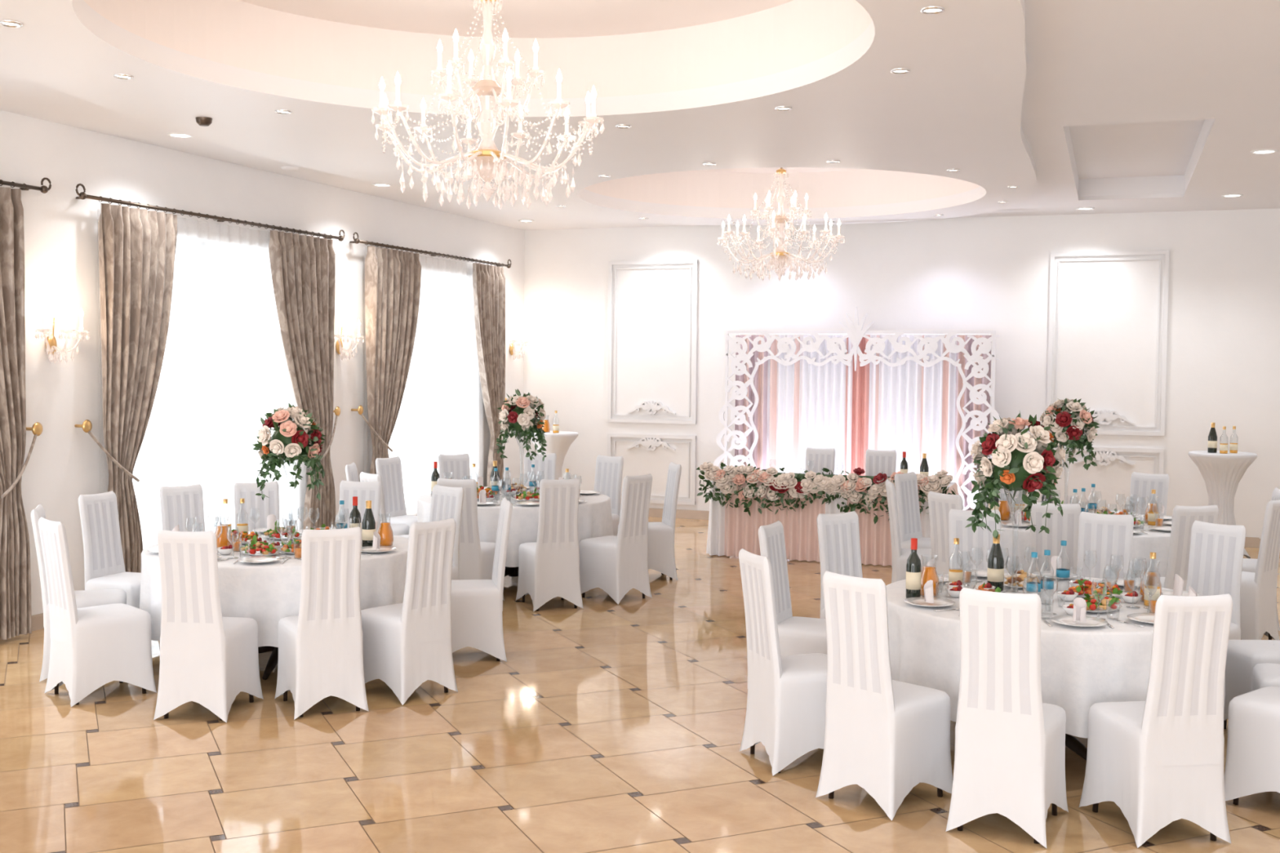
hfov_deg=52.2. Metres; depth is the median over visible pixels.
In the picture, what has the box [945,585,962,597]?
sauce bowl
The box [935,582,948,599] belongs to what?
tumbler
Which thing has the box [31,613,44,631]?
baseboard
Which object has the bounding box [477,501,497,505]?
dinner plate
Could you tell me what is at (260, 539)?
sauce bowl
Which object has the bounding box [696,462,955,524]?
flower garland
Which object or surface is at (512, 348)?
wall sconce
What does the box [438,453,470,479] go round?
dining chair
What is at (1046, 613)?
wine glass
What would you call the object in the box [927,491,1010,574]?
dining chair
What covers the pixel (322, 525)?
platter
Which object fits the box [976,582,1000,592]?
platter
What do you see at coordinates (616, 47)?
ceiling
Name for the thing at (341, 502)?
water bottle
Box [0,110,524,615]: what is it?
wall
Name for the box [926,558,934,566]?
folded napkin
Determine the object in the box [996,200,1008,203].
recessed light
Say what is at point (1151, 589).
bottle
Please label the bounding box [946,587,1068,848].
dining chair
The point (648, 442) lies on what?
trim
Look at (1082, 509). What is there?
water bottle
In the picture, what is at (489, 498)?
sauce bowl
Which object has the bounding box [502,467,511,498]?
water bottle
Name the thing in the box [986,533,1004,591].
champagne bottle
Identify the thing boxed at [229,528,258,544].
fruit platter
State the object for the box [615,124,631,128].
recessed light
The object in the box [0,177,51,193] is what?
curtain rod
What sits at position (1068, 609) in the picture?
sauce bowl
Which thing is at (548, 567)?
dining chair
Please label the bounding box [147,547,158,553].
dinner plate
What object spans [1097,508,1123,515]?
platter
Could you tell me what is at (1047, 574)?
dinner plate
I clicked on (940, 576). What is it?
dinner plate
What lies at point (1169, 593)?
dinner plate
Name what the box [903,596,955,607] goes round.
dinner plate
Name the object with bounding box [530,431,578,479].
cocktail table
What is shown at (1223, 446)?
bottle
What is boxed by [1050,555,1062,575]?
folded napkin
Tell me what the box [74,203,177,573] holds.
curtain
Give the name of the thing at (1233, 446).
bottle
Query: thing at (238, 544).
juice glass
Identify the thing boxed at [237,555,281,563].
dinner plate
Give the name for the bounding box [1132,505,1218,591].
dining chair
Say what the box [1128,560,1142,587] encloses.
wine glass
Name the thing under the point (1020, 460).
flower centerpiece
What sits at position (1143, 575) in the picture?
wine glass
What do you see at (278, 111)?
recessed light
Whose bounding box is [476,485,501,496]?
fruit platter
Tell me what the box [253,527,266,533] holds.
dinner plate
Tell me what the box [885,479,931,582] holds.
dining chair
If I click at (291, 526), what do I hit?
juice glass
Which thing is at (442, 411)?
sheer curtain
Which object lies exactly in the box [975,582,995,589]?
sauce bowl
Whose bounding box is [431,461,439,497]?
wine bottle
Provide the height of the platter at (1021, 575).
0.084 m
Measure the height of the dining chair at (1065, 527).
1.050 m
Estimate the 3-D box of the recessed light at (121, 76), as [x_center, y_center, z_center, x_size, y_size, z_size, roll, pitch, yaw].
[-2.984,-2.022,7.555,0.110,0.010,0.110,1,3,20]
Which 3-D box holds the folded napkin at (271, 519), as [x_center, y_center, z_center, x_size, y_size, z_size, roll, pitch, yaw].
[-2.578,0.669,9.144,0.059,0.111,0.047,-1,3,-21]
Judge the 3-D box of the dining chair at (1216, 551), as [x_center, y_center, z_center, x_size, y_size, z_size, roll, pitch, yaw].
[3.226,1.101,7.610,0.530,1.050,0.440,-2,4,-37]
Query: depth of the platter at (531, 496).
11.28 m
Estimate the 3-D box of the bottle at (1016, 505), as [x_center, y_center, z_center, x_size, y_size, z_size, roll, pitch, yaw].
[3.044,0.586,10.471,0.076,0.271,0.076,3,4,43]
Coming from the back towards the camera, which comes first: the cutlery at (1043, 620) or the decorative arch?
the decorative arch
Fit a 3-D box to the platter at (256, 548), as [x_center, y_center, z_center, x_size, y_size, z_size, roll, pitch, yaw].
[-2.354,0.732,8.083,0.306,0.121,0.194,2,3,35]
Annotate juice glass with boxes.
[231,532,242,541]
[231,535,241,551]
[286,520,296,529]
[293,542,301,558]
[963,564,972,582]
[1121,504,1130,515]
[1123,572,1136,591]
[1149,593,1163,613]
[1155,513,1164,525]
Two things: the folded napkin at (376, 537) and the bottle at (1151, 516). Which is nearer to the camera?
the folded napkin at (376, 537)
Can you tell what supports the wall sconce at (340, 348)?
attached to the wall at (60, 228)
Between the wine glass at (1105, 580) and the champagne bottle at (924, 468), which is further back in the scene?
the champagne bottle at (924, 468)
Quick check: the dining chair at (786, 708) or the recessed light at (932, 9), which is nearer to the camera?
the recessed light at (932, 9)
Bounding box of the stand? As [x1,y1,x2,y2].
[738,333,991,432]
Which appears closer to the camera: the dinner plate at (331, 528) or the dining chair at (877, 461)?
the dinner plate at (331, 528)
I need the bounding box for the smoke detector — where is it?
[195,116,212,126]
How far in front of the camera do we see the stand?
14.94 m
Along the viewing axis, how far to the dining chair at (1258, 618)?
9.15 m
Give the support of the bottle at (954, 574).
on the round banquet table at (1082, 668)
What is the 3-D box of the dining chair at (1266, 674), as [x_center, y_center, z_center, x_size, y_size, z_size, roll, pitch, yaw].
[3.271,1.164,6.338,0.530,1.050,0.440,1,3,19]
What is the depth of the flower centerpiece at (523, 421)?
11.52 m
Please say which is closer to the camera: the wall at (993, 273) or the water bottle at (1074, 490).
the water bottle at (1074, 490)
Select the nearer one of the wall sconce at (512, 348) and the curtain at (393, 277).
the curtain at (393, 277)
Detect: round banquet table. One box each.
[139,529,408,679]
[417,488,613,577]
[885,573,1225,760]
[1000,510,1172,578]
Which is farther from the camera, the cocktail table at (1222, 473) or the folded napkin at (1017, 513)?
the cocktail table at (1222, 473)
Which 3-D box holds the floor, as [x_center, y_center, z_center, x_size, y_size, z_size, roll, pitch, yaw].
[0.304,1.627,7.130,10.390,0.002,17.860,1,3,20]
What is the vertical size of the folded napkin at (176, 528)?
0.111 m
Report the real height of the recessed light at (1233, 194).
0.010 m
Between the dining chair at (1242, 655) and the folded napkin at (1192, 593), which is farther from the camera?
the dining chair at (1242, 655)
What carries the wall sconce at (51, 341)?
attached to the wall at (60, 228)
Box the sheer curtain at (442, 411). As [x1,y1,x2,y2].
[364,246,490,515]
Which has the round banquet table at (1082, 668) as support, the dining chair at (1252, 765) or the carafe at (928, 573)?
the carafe at (928, 573)
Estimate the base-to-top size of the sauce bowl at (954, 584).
0.054 m
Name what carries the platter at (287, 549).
on the round banquet table at (267, 593)
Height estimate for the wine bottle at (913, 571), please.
0.313 m
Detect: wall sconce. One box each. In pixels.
[35,305,89,364]
[333,318,364,359]
[509,327,529,359]
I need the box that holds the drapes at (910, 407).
[734,334,991,510]
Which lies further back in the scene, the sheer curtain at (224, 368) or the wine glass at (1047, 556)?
the sheer curtain at (224, 368)
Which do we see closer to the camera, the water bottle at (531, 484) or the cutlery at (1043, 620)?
the cutlery at (1043, 620)
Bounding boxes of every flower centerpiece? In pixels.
[252,403,325,546]
[493,389,546,497]
[965,411,1066,593]
[1039,398,1099,481]
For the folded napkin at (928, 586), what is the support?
on the dinner plate at (918, 601)
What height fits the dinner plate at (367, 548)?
0.017 m
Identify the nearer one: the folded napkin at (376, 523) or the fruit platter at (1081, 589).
the fruit platter at (1081, 589)
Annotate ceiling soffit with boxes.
[0,0,1036,225]
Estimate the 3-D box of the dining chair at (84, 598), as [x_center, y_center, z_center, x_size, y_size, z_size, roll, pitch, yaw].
[-3.494,1.017,8.175,0.530,1.050,0.440,0,3,-18]
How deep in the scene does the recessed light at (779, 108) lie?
8.33 m
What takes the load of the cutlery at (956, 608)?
on the round banquet table at (1082, 668)
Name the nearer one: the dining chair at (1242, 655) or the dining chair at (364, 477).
the dining chair at (1242, 655)
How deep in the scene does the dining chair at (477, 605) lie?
8.55 m
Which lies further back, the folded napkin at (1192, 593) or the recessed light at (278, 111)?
the recessed light at (278, 111)
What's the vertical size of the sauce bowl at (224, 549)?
0.054 m
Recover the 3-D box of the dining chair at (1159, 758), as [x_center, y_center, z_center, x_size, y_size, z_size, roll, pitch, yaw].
[2.215,1.193,5.574,0.440,1.050,0.530,0,3,-8]
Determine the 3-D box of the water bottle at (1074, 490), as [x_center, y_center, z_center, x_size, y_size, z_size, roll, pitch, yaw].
[3.304,0.613,9.932,0.071,0.276,0.071,-1,3,-21]
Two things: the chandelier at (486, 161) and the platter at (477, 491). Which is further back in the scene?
the platter at (477, 491)
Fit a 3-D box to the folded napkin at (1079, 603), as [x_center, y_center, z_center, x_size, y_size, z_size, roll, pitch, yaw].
[2.054,0.857,6.108,0.059,0.111,0.047,1,3,5]
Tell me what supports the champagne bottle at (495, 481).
on the round banquet table at (594, 515)
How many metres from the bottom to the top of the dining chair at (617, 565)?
1.050 m
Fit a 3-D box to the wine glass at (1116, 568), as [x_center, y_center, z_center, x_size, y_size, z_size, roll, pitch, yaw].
[2.386,0.810,6.635,0.072,0.188,0.072,1,3,20]
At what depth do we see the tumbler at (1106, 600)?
6.26 m
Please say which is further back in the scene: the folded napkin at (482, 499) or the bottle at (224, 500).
the folded napkin at (482, 499)
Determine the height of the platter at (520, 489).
0.084 m
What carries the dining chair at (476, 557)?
on the floor
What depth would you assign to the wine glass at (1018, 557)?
6.99 m
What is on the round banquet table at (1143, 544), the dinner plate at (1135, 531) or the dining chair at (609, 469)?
the dinner plate at (1135, 531)
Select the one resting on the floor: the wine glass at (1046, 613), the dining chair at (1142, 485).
the dining chair at (1142, 485)
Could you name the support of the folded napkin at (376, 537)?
on the dinner plate at (367, 548)
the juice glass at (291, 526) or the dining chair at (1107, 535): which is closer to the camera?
the dining chair at (1107, 535)
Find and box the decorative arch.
[713,306,999,510]
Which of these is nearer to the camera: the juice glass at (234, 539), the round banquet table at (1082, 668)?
the round banquet table at (1082, 668)
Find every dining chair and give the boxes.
[31,504,126,681]
[38,516,156,706]
[78,490,141,608]
[153,529,263,723]
[159,484,204,531]
[233,480,279,531]
[274,526,368,719]
[338,480,381,530]
[345,462,409,535]
[360,471,408,538]
[360,518,457,705]
[375,456,417,526]
[429,484,464,580]
[436,477,504,600]
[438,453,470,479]
[450,497,512,662]
[515,478,583,612]
[524,453,556,488]
[578,473,652,604]
[594,454,623,536]
[617,462,681,579]
[738,548,826,776]
[758,520,827,656]
[804,447,835,474]
[815,570,953,821]
[817,511,862,618]
[865,448,896,476]
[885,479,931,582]
[893,471,931,548]
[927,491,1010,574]
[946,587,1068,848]
[948,509,1000,570]
[979,470,1013,507]
[1027,502,1080,573]
[1075,511,1133,578]
[1078,593,1232,848]
[1128,471,1168,515]
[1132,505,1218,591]
[1185,520,1245,639]
[1223,640,1279,728]
[1224,686,1279,804]
[1240,499,1279,639]
[1241,487,1279,631]
[1252,662,1279,691]
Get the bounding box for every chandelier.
[371,0,604,209]
[716,167,844,280]
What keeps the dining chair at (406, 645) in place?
on the floor
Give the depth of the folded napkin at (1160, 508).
10.33 m
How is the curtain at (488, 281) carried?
hanging from the curtain rod at (357, 241)
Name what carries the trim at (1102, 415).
attached to the wall at (993, 273)
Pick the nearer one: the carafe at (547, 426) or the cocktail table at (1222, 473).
the cocktail table at (1222, 473)
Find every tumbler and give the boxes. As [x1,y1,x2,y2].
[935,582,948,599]
[1040,600,1053,618]
[1106,600,1120,619]
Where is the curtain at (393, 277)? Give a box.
[351,245,421,474]
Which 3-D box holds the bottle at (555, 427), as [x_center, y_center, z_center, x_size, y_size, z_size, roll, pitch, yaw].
[-1.018,-0.058,15.824,0.076,0.271,0.076,1,3,20]
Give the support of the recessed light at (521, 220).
in the ceiling at (616, 47)
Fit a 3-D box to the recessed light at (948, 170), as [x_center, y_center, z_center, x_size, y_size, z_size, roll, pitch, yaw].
[2.622,-2.143,10.938,0.110,0.010,0.110,1,3,20]
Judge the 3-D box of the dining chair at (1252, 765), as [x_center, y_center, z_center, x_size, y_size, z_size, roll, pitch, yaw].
[2.959,1.187,5.822,0.440,1.050,0.530,-2,4,-40]
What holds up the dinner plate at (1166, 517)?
on the round banquet table at (1143, 544)
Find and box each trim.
[607,259,697,424]
[607,433,696,505]
[1046,249,1169,435]
[1046,445,1164,503]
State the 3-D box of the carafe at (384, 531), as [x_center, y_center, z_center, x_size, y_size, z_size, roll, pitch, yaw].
[-1.665,0.674,8.535,0.114,0.210,0.114,2,3,25]
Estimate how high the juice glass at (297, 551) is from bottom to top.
0.100 m
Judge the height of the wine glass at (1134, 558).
0.188 m
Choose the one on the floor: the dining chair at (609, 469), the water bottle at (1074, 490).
the dining chair at (609, 469)
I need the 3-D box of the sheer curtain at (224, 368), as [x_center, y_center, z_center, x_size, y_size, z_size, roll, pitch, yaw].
[-3.621,-0.239,11.334,0.038,3.015,2.950,1,3,20]
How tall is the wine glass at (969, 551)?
0.188 m
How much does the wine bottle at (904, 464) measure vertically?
0.313 m
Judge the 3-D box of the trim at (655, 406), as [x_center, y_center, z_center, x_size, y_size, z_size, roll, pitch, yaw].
[0.152,-1.070,16.545,1.185,2.055,0.040,1,3,20]
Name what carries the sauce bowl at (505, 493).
on the round banquet table at (594, 515)
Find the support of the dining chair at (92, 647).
on the floor
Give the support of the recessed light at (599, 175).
in the ceiling at (616, 47)
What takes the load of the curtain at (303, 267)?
hanging from the curtain rod at (82, 195)
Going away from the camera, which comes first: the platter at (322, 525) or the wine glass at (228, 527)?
the wine glass at (228, 527)
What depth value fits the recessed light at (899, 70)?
7.24 m
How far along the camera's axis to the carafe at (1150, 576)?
6.72 m
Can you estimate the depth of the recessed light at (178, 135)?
10.01 m
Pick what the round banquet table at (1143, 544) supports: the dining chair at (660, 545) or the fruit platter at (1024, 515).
the fruit platter at (1024, 515)
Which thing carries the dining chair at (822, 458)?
on the floor
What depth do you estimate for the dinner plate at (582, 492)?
12.01 m
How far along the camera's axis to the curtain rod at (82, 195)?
10.82 m
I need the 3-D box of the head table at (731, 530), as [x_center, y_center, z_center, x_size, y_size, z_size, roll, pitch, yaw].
[1.950,0.944,13.275,2.492,0.780,0.816,1,3,20]
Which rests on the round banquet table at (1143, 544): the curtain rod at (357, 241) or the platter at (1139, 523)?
the platter at (1139, 523)
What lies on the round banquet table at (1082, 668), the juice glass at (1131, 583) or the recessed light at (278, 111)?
the juice glass at (1131, 583)
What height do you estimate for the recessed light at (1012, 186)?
0.010 m
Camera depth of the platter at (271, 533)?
8.78 m
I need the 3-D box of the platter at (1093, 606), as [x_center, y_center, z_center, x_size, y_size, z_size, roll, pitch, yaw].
[2.280,0.850,6.484,0.194,0.121,0.306,3,4,42]
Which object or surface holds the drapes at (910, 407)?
attached to the stand
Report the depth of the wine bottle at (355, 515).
8.58 m
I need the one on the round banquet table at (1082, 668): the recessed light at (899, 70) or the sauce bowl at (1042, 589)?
the sauce bowl at (1042, 589)
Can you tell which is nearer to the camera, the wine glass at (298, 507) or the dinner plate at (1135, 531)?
the wine glass at (298, 507)
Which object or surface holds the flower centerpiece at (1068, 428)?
on the round banquet table at (1143, 544)
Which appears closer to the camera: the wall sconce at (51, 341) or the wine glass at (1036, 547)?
the wine glass at (1036, 547)
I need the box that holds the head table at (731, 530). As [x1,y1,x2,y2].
[706,480,958,565]
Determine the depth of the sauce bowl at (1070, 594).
6.72 m
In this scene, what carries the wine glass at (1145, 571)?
on the round banquet table at (1082, 668)
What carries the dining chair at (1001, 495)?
on the floor
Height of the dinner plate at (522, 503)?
0.017 m
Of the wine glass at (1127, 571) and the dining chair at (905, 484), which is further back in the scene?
the dining chair at (905, 484)
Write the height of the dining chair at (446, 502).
1.050 m
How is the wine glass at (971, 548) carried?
on the round banquet table at (1082, 668)
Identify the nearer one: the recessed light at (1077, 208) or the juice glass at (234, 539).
the juice glass at (234, 539)
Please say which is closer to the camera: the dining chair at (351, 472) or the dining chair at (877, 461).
the dining chair at (351, 472)
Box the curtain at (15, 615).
[0,186,43,639]
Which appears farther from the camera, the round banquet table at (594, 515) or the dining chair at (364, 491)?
the round banquet table at (594, 515)
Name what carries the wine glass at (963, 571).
on the round banquet table at (1082, 668)
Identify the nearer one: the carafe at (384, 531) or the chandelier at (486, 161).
the chandelier at (486, 161)
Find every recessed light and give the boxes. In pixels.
[0,19,22,27]
[113,73,133,79]
[166,132,191,137]
[274,109,292,114]
[280,165,298,170]
[371,182,391,186]
[517,219,534,222]
[555,204,566,207]
[598,174,610,177]
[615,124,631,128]
[702,162,715,165]
[774,106,791,111]
[826,160,839,163]
[890,67,910,73]
[920,5,944,13]
[946,168,959,171]
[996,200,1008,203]
[1007,185,1019,188]
[1075,207,1094,209]
[1221,193,1243,197]
[1250,149,1278,154]
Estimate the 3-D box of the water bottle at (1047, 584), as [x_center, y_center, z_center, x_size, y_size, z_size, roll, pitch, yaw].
[2.068,0.765,6.646,0.071,0.276,0.071,3,4,45]
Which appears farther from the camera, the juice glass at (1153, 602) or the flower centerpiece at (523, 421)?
the flower centerpiece at (523, 421)
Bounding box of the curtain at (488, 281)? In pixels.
[472,262,506,488]
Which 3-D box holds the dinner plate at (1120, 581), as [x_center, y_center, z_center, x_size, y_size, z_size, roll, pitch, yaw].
[2.685,0.867,7.220,0.254,0.017,0.254,-2,3,-36]
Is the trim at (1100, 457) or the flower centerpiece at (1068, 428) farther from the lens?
the trim at (1100, 457)
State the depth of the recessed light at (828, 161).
10.49 m
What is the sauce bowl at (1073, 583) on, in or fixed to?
on the round banquet table at (1082, 668)
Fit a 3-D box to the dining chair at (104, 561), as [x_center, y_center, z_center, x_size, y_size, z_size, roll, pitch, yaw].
[-3.482,0.983,8.868,0.530,1.050,0.440,2,3,20]
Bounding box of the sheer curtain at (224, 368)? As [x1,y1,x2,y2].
[97,204,310,550]
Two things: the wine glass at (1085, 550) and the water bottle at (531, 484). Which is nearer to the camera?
the wine glass at (1085, 550)
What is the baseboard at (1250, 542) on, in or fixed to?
attached to the wall at (993, 273)
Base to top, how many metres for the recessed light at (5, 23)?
0.010 m
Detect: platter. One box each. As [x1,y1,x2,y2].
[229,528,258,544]
[240,534,279,555]
[262,520,301,540]
[277,537,301,554]
[310,524,329,529]
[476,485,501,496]
[476,487,489,500]
[511,482,527,493]
[511,487,539,501]
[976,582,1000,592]
[1003,569,1039,588]
[1021,511,1030,523]
[1068,579,1123,598]
[1084,585,1122,613]
[1085,506,1111,514]
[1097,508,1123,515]
[1125,511,1144,528]
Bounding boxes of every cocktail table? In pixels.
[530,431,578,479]
[1188,450,1257,558]
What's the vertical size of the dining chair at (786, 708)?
1.050 m
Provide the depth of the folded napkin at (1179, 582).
6.83 m
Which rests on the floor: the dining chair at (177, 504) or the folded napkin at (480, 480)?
the dining chair at (177, 504)
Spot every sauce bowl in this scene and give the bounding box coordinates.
[217,544,234,554]
[246,537,263,545]
[267,542,281,550]
[485,495,495,501]
[502,489,513,495]
[505,488,517,494]
[945,580,965,587]
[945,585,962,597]
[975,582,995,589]
[1024,586,1044,595]
[1056,589,1078,600]
[1062,604,1073,615]
[1069,578,1084,586]
[1120,591,1142,603]
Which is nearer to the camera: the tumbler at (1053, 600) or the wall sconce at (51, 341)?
the tumbler at (1053, 600)
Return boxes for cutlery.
[933,608,959,611]
[1041,618,1114,628]
[1115,620,1145,626]
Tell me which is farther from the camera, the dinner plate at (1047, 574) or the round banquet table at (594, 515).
the round banquet table at (594, 515)
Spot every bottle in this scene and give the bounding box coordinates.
[219,498,231,534]
[236,498,248,538]
[336,500,347,528]
[349,496,361,529]
[361,500,375,546]
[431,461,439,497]
[489,460,499,493]
[491,467,499,499]
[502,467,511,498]
[528,464,537,493]
[552,410,559,433]
[900,451,907,473]
[905,537,921,598]
[920,453,928,476]
[948,537,963,582]
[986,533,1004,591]
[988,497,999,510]
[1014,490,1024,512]
[1026,551,1040,597]
[1039,550,1053,604]
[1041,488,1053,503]
[1055,540,1070,591]
[1070,488,1079,505]
[1080,488,1088,512]
[1088,484,1097,513]
[1143,551,1159,606]
[1147,489,1158,525]
[1207,422,1217,453]
[1219,426,1227,453]
[1229,426,1238,453]
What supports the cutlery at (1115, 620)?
on the round banquet table at (1082, 668)
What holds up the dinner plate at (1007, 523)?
on the round banquet table at (1143, 544)
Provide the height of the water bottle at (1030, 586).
0.276 m
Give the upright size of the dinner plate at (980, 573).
0.017 m
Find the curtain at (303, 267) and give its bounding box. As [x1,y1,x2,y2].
[268,230,340,529]
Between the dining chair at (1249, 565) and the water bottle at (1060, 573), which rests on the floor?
the dining chair at (1249, 565)
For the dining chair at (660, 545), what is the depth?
11.82 m
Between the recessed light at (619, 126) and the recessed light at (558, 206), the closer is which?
the recessed light at (619, 126)
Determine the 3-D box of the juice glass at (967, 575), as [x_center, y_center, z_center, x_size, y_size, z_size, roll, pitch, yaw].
[1.819,0.819,7.289,0.064,0.100,0.064,1,3,20]
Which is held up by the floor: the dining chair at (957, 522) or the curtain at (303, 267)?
the dining chair at (957, 522)
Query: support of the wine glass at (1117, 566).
on the round banquet table at (1082, 668)
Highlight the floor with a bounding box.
[0,516,1279,852]
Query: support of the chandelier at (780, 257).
hanging from the ceiling at (616, 47)
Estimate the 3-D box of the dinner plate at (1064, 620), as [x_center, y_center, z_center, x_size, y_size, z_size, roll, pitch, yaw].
[2.054,0.917,6.115,0.254,0.017,0.254,1,3,5]
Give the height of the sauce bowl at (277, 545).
0.054 m
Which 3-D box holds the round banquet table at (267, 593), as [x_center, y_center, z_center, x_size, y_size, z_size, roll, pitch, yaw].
[-2.338,1.154,8.503,1.749,0.753,1.736,1,3,20]
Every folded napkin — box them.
[172,524,179,531]
[266,514,275,530]
[372,531,380,550]
[374,520,377,532]
[476,476,483,488]
[479,489,486,502]
[923,580,933,603]
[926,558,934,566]
[1014,509,1022,524]
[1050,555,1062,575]
[1065,496,1072,503]
[1072,597,1086,622]
[1158,503,1164,517]
[1173,573,1183,595]
[1187,586,1197,596]
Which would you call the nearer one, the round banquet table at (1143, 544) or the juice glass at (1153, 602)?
the juice glass at (1153, 602)
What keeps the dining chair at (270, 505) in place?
on the floor
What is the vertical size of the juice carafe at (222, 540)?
0.210 m
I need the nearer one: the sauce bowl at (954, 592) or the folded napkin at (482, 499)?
the sauce bowl at (954, 592)
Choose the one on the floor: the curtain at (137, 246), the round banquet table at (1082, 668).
the round banquet table at (1082, 668)
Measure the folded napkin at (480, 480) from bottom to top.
0.111 m
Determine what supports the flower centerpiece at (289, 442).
on the round banquet table at (267, 593)
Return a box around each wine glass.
[226,527,239,558]
[297,506,307,534]
[957,551,970,586]
[962,571,977,588]
[970,547,983,582]
[1005,556,1019,592]
[1024,546,1037,573]
[1035,555,1048,590]
[1042,574,1057,614]
[1083,550,1097,572]
[1091,580,1106,620]
[1102,568,1117,597]
[1104,565,1119,587]
[1109,555,1124,590]
[1126,570,1141,608]
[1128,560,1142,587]
[1132,558,1146,594]
[1141,575,1157,604]
[1143,570,1159,608]
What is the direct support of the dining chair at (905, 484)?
on the floor
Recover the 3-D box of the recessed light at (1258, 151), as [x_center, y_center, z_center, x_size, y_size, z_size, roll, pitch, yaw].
[4.939,-2.175,10.342,0.200,0.010,0.200,1,3,20]
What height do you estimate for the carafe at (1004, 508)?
0.210 m
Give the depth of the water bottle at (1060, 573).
6.99 m
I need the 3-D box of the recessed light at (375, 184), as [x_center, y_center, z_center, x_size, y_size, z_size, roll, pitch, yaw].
[-2.515,-2.355,12.746,0.200,0.010,0.200,1,3,20]
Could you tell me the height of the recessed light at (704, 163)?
0.010 m
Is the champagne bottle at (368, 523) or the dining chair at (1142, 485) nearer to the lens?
the champagne bottle at (368, 523)
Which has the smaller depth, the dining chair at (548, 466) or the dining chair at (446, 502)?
the dining chair at (446, 502)
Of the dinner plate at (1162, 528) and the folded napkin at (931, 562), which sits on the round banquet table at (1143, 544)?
the dinner plate at (1162, 528)
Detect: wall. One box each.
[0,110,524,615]
[523,208,1279,538]
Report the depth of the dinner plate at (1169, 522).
10.03 m
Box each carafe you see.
[214,517,231,547]
[377,514,393,546]
[541,415,550,432]
[920,555,939,596]
[998,493,1010,519]
[1138,560,1162,600]
[1143,496,1159,522]
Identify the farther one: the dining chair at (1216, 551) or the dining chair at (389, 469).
the dining chair at (389, 469)
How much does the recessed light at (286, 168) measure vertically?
0.020 m
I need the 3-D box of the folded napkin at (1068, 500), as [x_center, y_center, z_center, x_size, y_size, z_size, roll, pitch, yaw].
[3.566,0.634,10.868,0.059,0.111,0.047,1,3,10]
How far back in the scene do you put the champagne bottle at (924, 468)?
13.02 m
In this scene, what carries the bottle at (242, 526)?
on the round banquet table at (267, 593)
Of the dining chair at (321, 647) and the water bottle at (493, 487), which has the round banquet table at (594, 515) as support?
the water bottle at (493, 487)
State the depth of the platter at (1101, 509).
10.50 m
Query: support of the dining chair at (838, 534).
on the floor
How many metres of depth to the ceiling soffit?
8.70 m
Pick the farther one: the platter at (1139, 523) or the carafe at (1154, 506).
the carafe at (1154, 506)
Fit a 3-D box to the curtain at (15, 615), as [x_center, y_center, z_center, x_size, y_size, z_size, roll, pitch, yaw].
[-4.413,-0.080,8.850,0.184,3.100,1.010,1,3,14]
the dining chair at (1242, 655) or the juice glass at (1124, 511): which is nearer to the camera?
the dining chair at (1242, 655)
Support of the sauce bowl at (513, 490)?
on the round banquet table at (594, 515)
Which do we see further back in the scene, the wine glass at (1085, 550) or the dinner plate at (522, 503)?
the dinner plate at (522, 503)
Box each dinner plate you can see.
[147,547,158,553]
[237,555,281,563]
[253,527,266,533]
[314,527,336,529]
[360,546,395,553]
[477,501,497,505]
[515,501,539,506]
[579,490,600,494]
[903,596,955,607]
[937,574,948,582]
[966,568,1008,577]
[1000,521,1030,527]
[1032,570,1079,579]
[1050,615,1107,626]
[1102,577,1140,586]
[1109,510,1135,514]
[1127,613,1155,624]
[1133,528,1143,533]
[1142,515,1172,519]
[1148,525,1171,531]
[1161,590,1203,596]
[1163,520,1171,525]
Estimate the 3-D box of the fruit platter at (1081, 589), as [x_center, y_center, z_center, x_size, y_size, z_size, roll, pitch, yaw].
[2.391,0.847,6.854,0.306,0.092,0.194,0,3,-7]
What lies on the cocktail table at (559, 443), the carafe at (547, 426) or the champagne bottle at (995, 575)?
the carafe at (547, 426)
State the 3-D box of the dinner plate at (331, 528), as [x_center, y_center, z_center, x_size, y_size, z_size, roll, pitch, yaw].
[-2.183,0.731,9.175,0.254,0.017,0.254,1,3,12]
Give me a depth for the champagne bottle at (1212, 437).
13.16 m
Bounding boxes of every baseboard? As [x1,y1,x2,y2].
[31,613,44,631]
[648,507,1260,547]
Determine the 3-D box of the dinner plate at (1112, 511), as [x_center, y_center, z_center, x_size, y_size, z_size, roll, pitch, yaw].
[3.918,0.706,10.691,0.254,0.017,0.254,3,4,43]
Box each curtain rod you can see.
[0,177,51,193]
[75,183,345,240]
[349,231,511,268]
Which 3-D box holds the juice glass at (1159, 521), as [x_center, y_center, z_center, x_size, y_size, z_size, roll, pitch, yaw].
[3.931,0.708,9.891,0.064,0.100,0.064,1,3,20]
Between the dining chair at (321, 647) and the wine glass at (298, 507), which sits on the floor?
the dining chair at (321, 647)
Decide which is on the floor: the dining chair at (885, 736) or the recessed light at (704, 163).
the dining chair at (885, 736)

